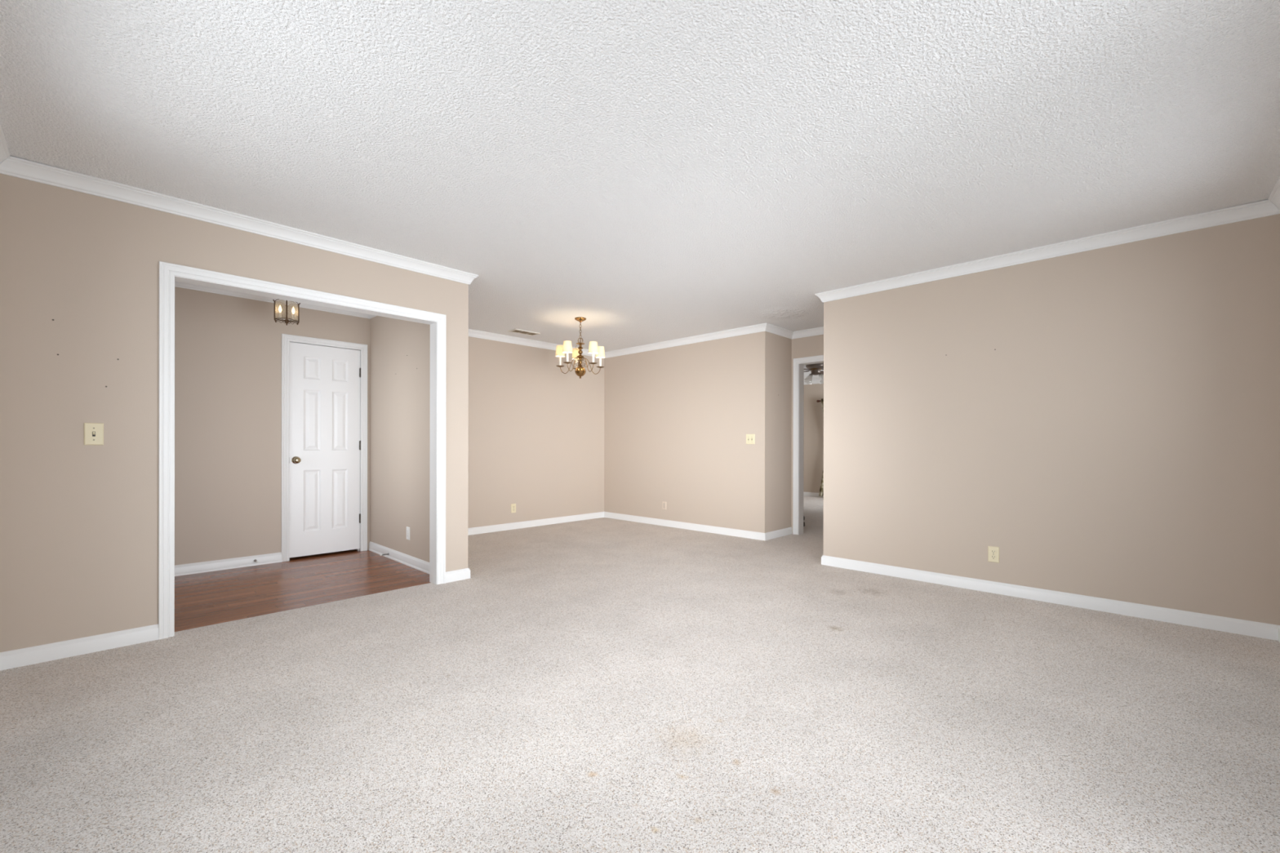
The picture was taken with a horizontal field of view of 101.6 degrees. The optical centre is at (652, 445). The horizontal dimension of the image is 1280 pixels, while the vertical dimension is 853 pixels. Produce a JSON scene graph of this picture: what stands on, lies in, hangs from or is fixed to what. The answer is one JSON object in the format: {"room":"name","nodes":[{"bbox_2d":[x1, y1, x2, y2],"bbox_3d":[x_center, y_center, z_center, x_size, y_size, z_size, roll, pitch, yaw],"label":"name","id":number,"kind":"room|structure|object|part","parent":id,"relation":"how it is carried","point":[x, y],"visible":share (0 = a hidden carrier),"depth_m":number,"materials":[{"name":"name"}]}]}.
{"room":"empty living room","nodes":[
{"label":"empty living room","id":0,"kind":"room"},
{"bbox_2d":[0,173,468,652],"bbox_3d":[-2.384,-0.151,3.327,0.120,2.440,2.504,0,0,43],"label":"wall","id":1,"kind":"structure","parent":0,"point":[79,522],"depth_m":2.71,"materials":[{"name":"beige paint"}]},
{"bbox_2d":[0,623,158,671],"bbox_3d":[-2.918,1.027,2.666,0.014,0.083,0.572,0,0,43],"label":"baseboard","id":2,"kind":"structure","parent":1,"relation":"attached to","point":[77,646],"depth_m":2.65,"materials":[{"name":"white paint"}]},
{"bbox_2d":[84,422,103,444],"bbox_3d":[-2.886,-0.058,2.695,0.017,0.114,0.070,0,0,43],"label":"light switch","id":3,"kind":"object","parent":1,"relation":"attached to","point":[93,432],"visible":1,"depth_m":2.69,"materials":[{"name":"beige plastic"}]},
{"bbox_2d":[0,155,478,284],"bbox_3d":[-2.257,-1.331,3.330,0.057,0.080,2.441,0,0,43],"label":"crown molding","id":4,"kind":"structure","parent":1,"relation":"attached to","point":[14,166],"depth_m":3.00,"materials":[{"name":"white paint"}]},
{"bbox_2d":[158,261,445,639],"bbox_3d":[-2.207,0.030,3.503,0.139,2.086,1.620,0,0,43],"label":"door frame","id":5,"kind":"structure","parent":1,"relation":"attached to","point":[167,271],"depth_m":3.13,"materials":[{"name":"white paint"}]},
{"bbox_2d":[445,568,470,582],"bbox_3d":[-1.540,1.029,4.128,0.014,0.083,0.206,0,0,43],"label":"baseboard","id":6,"kind":"structure","parent":1,"relation":"attached to","point":[462,574],"depth_m":4.12,"materials":[{"name":"white paint"}]},
{"bbox_2d":[174,286,370,565],"bbox_3d":[-3.751,-0.152,4.526,0.120,2.444,2.374,0,0,43],"label":"wall","id":7,"kind":"structure","parent":0,"point":[228,348],"depth_m":4.53,"materials":[{"name":"beige paint"}]},
{"bbox_2d":[174,552,281,576],"bbox_3d":[-3.920,1.027,4.247,0.020,0.087,1.499,0,0,43],"label":"baseboard","id":8,"kind":"structure","parent":7,"relation":"attached to","point":[243,562],"depth_m":4.50,"materials":[{"name":"white paint"}]},
{"bbox_2d":[174,281,369,318],"bbox_3d":[-3.643,-1.335,4.508,0.057,0.076,2.254,0,0,43],"label":"crown molding","id":9,"kind":"structure","parent":7,"relation":"attached to","point":[177,284],"depth_m":4.68,"materials":[{"name":"white paint"}]},
{"bbox_2d":[281,333,367,561],"bbox_3d":[-3.200,0.023,5.097,0.138,2.096,0.726,0,0,43],"label":"door frame","id":10,"kind":"structure","parent":7,"relation":"attached to","point":[286,339],"depth_m":4.92,"materials":[{"name":"white paint"}]},
{"bbox_2d":[288,342,360,558],"bbox_3d":[-3.151,0.044,5.056,0.101,2.007,0.614,0,0,43],"label":"door","id":11,"kind":"structure","parent":7,"relation":"in","point":[325,515],"depth_m":5.05,"materials":[{"name":"white paint"}]},
{"bbox_3d":[-3.313,0.139,4.859,0.067,0.068,0.068,0,0,43],"label":"knob","id":12,"kind":"part","parent":11,"relation":"part of","materials":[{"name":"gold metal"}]},
{"bbox_2d":[369,315,430,562],"bbox_3d":[-2.257,-0.151,4.839,1.770,2.440,0.130,0,0,43],"label":"wall","id":13,"kind":"structure","parent":0,"point":[400,402],"depth_m":4.82,"materials":[{"name":"beige paint"}]},
{"bbox_2d":[368,314,376,319],"bbox_3d":[-2.293,-1.333,4.745,1.697,0.076,0.057,0,0,43],"label":"crown molding","id":14,"kind":"structure","parent":13,"relation":"attached to","point":[371,316],"depth_m":5.29,"materials":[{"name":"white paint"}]},
{"bbox_2d":[368,541,429,573],"bbox_3d":[-2.284,1.029,4.760,1.697,0.087,0.020,0,0,43],"label":"baseboard","id":15,"kind":"structure","parent":13,"relation":"attached to","point":[423,566],"depth_m":4.76,"materials":[{"name":"white paint"}]},
{"bbox_2d":[406,526,409,540],"bbox_3d":[-2.196,0.791,4.684,0.070,0.114,0.008,0,0,43],"label":"wall outlet","id":16,"kind":"object","parent":13,"relation":"attached to","point":[407,527],"visible":1,"depth_m":4.68,"materials":[{"name":"white plastic"}]},
{"bbox_2d":[467,336,604,528],"bbox_3d":[-1.874,-0.151,6.623,0.120,2.440,3.253,0,0,43],"label":"wall","id":17,"kind":"structure","parent":0,"point":[536,429],"depth_m":6.84,"materials":[{"name":"beige paint"}]},
{"bbox_2d":[511,503,515,513],"bbox_3d":[-1.767,0.804,6.645,0.008,0.114,0.070,0,0,43],"label":"wall outlet","id":18,"kind":"object","parent":17,"relation":"attached to","point":[513,505],"visible":1,"depth_m":6.64,"materials":[{"name":"beige plastic"}]},
{"bbox_2d":[468,328,595,356],"bbox_3d":[-1.763,-1.333,6.609,0.057,0.076,3.123,0,0,43],"label":"crown molding","id":19,"kind":"structure","parent":17,"relation":"attached to","point":[473,333],"depth_m":6.63,"materials":[{"name":"white paint"}]},
{"bbox_2d":[467,511,604,535],"bbox_3d":[-1.782,1.027,6.625,0.014,0.083,3.123,0,0,43],"label":"baseboard","id":20,"kind":"structure","parent":17,"relation":"attached to","point":[480,530],"depth_m":6.83,"materials":[{"name":"white paint"}]},
{"bbox_2d":[0,495,1279,852],"bbox_3d":[1.275,1.124,5.637,7.225,0.100,10.887,0,0,43],"label":"floor","id":21,"kind":"structure","parent":0,"point":[601,685],"depth_m":2.06,"materials":[{"name":"carpet"}]},
{"bbox_2d":[0,0,1279,381],"bbox_3d":[1.279,-1.416,5.635,7.225,0.100,10.887,0,0,43],"label":"ceiling","id":22,"kind":"structure","parent":0,"point":[645,171],"depth_m":2.24,"materials":[{"name":"white paint"}]},
{"bbox_2d":[272,298,300,325],"bbox_3d":[-2.885,-1.159,4.116,0.132,0.426,0.131,0,0,10],"label":"lantern","id":23,"kind":"object","parent":22,"relation":"hanging from","point":[286,321],"visible":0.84,"depth_m":4.10,"materials":[{"name":"brown metal"}]},
{"bbox_3d":[-2.925,-1.075,4.089,0.084,0.229,0.010,0,0,-35],"label":"corner post","id":24,"kind":"part","parent":23,"relation":"part of","materials":[{"name":"brown metal"}]},
{"bbox_2d":[278,305,284,319],"bbox_3d":[-2.911,-1.045,4.105,0.027,0.119,0.054,0,0,43],"label":"bulb","id":25,"kind":"object","parent":23,"relation":"attached to","point":[280,308],"depth_m":4.09,"materials":[{"name":"white glass"}]},
{"bbox_3d":[-2.885,-0.980,4.117,0.115,0.024,0.116,0,0,10],"label":"frame","id":26,"kind":"part","parent":23,"relation":"part of","materials":[{"name":"brown metal"}]},
{"bbox_2d":[291,306,294,319],"bbox_3d":[-2.864,-1.044,4.133,0.022,0.119,0.055,0,0,43],"label":"bulb","id":27,"kind":"object","parent":23,"relation":"attached to","point":[293,309],"depth_m":4.14,"materials":[{"name":"white glass"}]},
{"bbox_3d":[-2.846,-1.075,4.144,0.085,0.230,0.010,0,0,-35],"label":"corner post","id":28,"kind":"part","parent":23,"relation":"part of","materials":[{"name":"brown metal"}]},
{"bbox_2d":[507,328,540,335],"bbox_3d":[-1.549,-1.365,6.302,0.170,0.012,0.345,0,0,43],"label":"ceiling vent","id":29,"kind":"object","parent":22,"relation":"in","point":[515,331],"visible":1,"depth_m":6.29,"materials":[{"name":"white metal"}]},
{"bbox_2d":[555,316,604,378],"bbox_3d":[-0.768,-1.044,5.612,0.531,0.650,0.535,0,0,43],"label":"chandelier","id":30,"kind":"object","parent":22,"relation":"hanging from","point":[566,348],"visible":1,"depth_m":5.60,"materials":[{"name":"gold metal"}]},
{"bbox_3d":[-1.000,-1.024,5.663,0.102,0.116,0.102,0,0,10],"label":"lamp shade","id":31,"kind":"part","parent":30,"relation":"part of","materials":[{"name":"beige fabric"}]},
{"bbox_3d":[-0.883,-1.023,5.422,0.102,0.116,0.102,0,0,28],"label":"lamp shade","id":32,"kind":"part","parent":30,"relation":"part of","materials":[{"name":"beige fabric"}]},
{"bbox_3d":[-0.894,-0.860,5.645,0.221,0.170,0.007,0,0,10],"label":"arm","id":33,"kind":"part","parent":30,"relation":"part of","materials":[{"name":"gold metal"}]},
{"bbox_3d":[-0.832,-0.860,5.516,0.007,0.170,0.221,0,0,28],"label":"arm","id":34,"kind":"part","parent":30,"relation":"part of","materials":[{"name":"gold metal"}]},
{"bbox_3d":[-0.849,-1.023,5.839,0.102,0.116,0.102,0,0,-19],"label":"lamp shade","id":35,"kind":"part","parent":30,"relation":"part of","materials":[{"name":"beige fabric"}]},
{"bbox_3d":[-0.691,-0.860,5.536,0.007,0.170,0.221,0,0,-44],"label":"arm","id":36,"kind":"part","parent":30,"relation":"part of","materials":[{"name":"gold metal"}]},
{"bbox_3d":[-0.666,-0.860,5.676,0.221,0.170,0.007,0,0,-26],"label":"arm","id":37,"kind":"part","parent":30,"relation":"part of","materials":[{"name":"gold metal"}]},
{"bbox_3d":[-0.617,-1.023,5.459,0.102,0.116,0.102,0,0,-44],"label":"lamp shade","id":38,"kind":"part","parent":30,"relation":"part of","materials":[{"name":"beige fabric"}]},
{"bbox_3d":[-0.570,-1.023,5.723,0.102,0.116,0.102,0,0,-26],"label":"lamp shade","id":39,"kind":"part","parent":30,"relation":"part of","materials":[{"name":"beige fabric"}]},
{"bbox_2d":[804,362,823,384],"bbox_3d":[2.764,-1.194,8.693,1.170,0.341,1.216,0,0,17],"label":"ceiling fan","id":40,"kind":"object","parent":22,"relation":"hanging from","point":[815,369],"visible":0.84,"depth_m":8.62,"materials":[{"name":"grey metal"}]},
{"bbox_3d":[2.603,-1.115,8.635,0.138,0.128,0.138,35,-15,-23],"label":"lamp shade","id":41,"kind":"part","parent":40,"relation":"part of","materials":[{"name":"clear glass"}]},
{"bbox_3d":[2.792,-1.114,8.576,0.138,0.128,0.138,0,-32,-28],"label":"lamp shade","id":42,"kind":"part","parent":40,"relation":"part of","materials":[{"name":"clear glass"}]},
{"bbox_2d":[604,333,755,531],"bbox_3d":[0.233,-0.148,6.955,2.731,2.440,0.120,0,0,43],"label":"wall","id":43,"kind":"structure","parent":0,"point":[677,420],"depth_m":6.72,"materials":[{"name":"beige paint"}]},
{"bbox_2d":[662,501,666,509],"bbox_3d":[0.159,0.803,6.936,0.070,0.104,0.008,0,0,43],"label":"cable plate","id":44,"kind":"object","parent":43,"relation":"attached to","point":[664,504],"visible":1,"depth_m":6.93,"materials":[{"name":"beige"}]},
{"bbox_2d":[604,511,764,540],"bbox_3d":[0.278,1.031,6.819,2.745,0.083,0.014,0,0,43],"label":"baseboard","id":45,"kind":"structure","parent":43,"relation":"attached to","point":[717,530],"depth_m":6.62,"materials":[{"name":"white paint"}]},
{"bbox_2d":[604,323,766,358],"bbox_3d":[0.282,-1.330,6.788,2.788,0.076,0.057,0,0,43],"label":"crown molding","id":46,"kind":"structure","parent":43,"relation":"attached to","point":[759,327],"depth_m":6.59,"materials":[{"name":"white paint"}]},
{"bbox_2d":[746,434,755,444],"bbox_3d":[1.129,-0.071,6.016,0.116,0.114,0.017,0,0,43],"label":"light switch","id":47,"kind":"object","parent":43,"relation":"attached to","point":[750,438],"visible":1,"depth_m":6.01,"materials":[{"name":"beige plastic"}]},
{"bbox_2d":[755,331,791,533],"bbox_3d":[1.438,-0.146,6.155,0.120,2.440,0.610,0,0,43],"label":"wall","id":48,"kind":"structure","parent":0,"point":[773,351],"depth_m":6.02,"materials":[{"name":"beige paint"}]},
{"bbox_2d":[764,527,792,540],"bbox_3d":[1.480,1.033,6.104,0.014,0.083,0.624,0,0,43],"label":"baseboard","id":49,"kind":"structure","parent":48,"relation":"attached to","point":[782,532],"depth_m":6.09,"materials":[{"name":"white paint"}]},
{"bbox_2d":[764,322,793,338],"bbox_3d":[1.485,-1.327,6.073,0.057,0.076,0.667,0,0,43],"label":"crown molding","id":50,"kind":"structure","parent":48,"relation":"attached to","point":[771,328],"depth_m":6.06,"materials":[{"name":"white paint"}]},
{"bbox_2d":[791,334,823,528],"bbox_3d":[1.144,-0.146,6.934,4.090,2.440,0.120,0,0,43],"label":"wall","id":51,"kind":"structure","parent":0,"point":[810,346],"depth_m":6.25,"materials":[{"name":"beige paint"}]},
{"bbox_2d":[791,326,823,338],"bbox_3d":[2.042,-1.327,5.967,1.013,0.076,0.057,0,0,43],"label":"crown molding","id":52,"kind":"structure","parent":51,"relation":"attached to","point":[819,331],"depth_m":6.15,"materials":[{"name":"white paint"}]},
{"bbox_2d":[792,355,823,534],"bbox_3d":[2.075,0.015,6.044,0.899,2.122,0.139,0,0,43],"label":"door frame","id":53,"kind":"structure","parent":51,"relation":"attached to","point":[820,357],"depth_m":6.29,"materials":[{"name":"white paint"}]},
{"bbox_2d":[803,383,823,493],"bbox_3d":[4.251,-0.143,10.230,4.090,2.440,0.120,0,0,43],"label":"wall","id":54,"kind":"structure","parent":0,"point":[813,433],"depth_m":10.96,"materials":[{"name":"beige paint"}]},
{"bbox_2d":[804,379,819,384],"bbox_3d":[4.192,-1.325,10.165,3.850,0.076,0.057,0,0,43],"label":"crown molding","id":55,"kind":"structure","parent":54,"relation":"attached to","point":[815,381],"depth_m":10.90,"materials":[{"name":"white paint"}]},
{"bbox_2d":[803,492,823,497],"bbox_3d":[4.203,1.036,10.182,3.850,0.083,0.014,0,0,43],"label":"baseboard","id":56,"kind":"structure","parent":54,"relation":"attached to","point":[806,494],"depth_m":10.97,"materials":[{"name":"white paint"}]},
{"bbox_3d":[4.184,-0.913,10.132,2.075,0.080,0.118,0,0,43],"label":"curtain rod","id":57,"kind":"object","parent":54,"relation":"attached to","visible":0},
{"bbox_2d":[818,398,823,496],"bbox_3d":[3.588,0.046,10.571,0.448,2.001,0.052,0,0,43],"label":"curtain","id":58,"kind":"object","parent":57,"relation":"hanging from","point":[821,489],"visible":0.07,"depth_m":10.67,"materials":[{"name":"fabric"}]},
{"bbox_2d":[823,213,1279,625],"bbox_3d":[2.596,-0.142,3.795,2.778,2.440,0.120,0,0,43],"label":"wall","id":59,"kind":"structure","parent":0,"point":[1118,438],"depth_m":3.48,"materials":[{"name":"beige paint"}]},
{"bbox_2d":[987,546,999,563],"bbox_3d":[2.490,0.796,3.805,0.070,0.114,0.008,0,0,43],"label":"wall outlet","id":60,"kind":"object","parent":59,"relation":"attached to","point":[993,552],"visible":1,"depth_m":3.80,"materials":[{"name":"beige plastic"}]},
{"bbox_2d":[814,199,1279,302],"bbox_3d":[2.473,-1.323,3.790,2.715,0.080,0.057,0,0,43],"label":"crown molding","id":61,"kind":"structure","parent":59,"relation":"attached to","point":[1264,208],"depth_m":3.47,"materials":[{"name":"white paint"}]},
{"bbox_2d":[821,555,1279,640],"bbox_3d":[2.500,1.036,3.792,2.672,0.083,0.014,0,0,43],"label":"baseboard","id":62,"kind":"structure","parent":59,"relation":"attached to","point":[1253,628],"depth_m":3.48,"materials":[{"name":"white paint"}]},
{"bbox_3d":[1.866,-0.142,1.082,0.120,2.440,4.829,0,0,43],"label":"wall","id":63,"kind":"structure","parent":0,"visible":0},
{"bbox_2d":[1268,176,1279,210],"bbox_3d":[1.804,-1.325,1.143,0.057,0.076,4.829,0,0,43],"label":"crown molding","id":64,"kind":"structure","parent":63,"relation":"attached to","point":[1274,197],"depth_m":2.80,"materials":[{"name":"white paint"}]},
{"bbox_2d":[1278,626,1279,643],"bbox_3d":[1.815,1.036,1.129,0.014,0.083,4.829,0,0,43],"label":"baseboard","id":65,"kind":"structure","parent":63,"relation":"attached to","point":[1279,627],"depth_m":2.87,"materials":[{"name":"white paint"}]},
{"bbox_3d":[-1.473,-0.148,0.830,4.632,2.440,0.120,0,0,43],"label":"wall","id":66,"kind":"structure","parent":0,"visible":0},
{"bbox_2d":[0,123,9,163],"bbox_3d":[-1.454,-1.330,0.934,4.512,0.076,0.057,0,0,43],"label":"crown molding","id":67,"kind":"structure","parent":66,"relation":"attached to","point":[4,152],"depth_m":2.38,"materials":[{"name":"white paint"}]}
]}

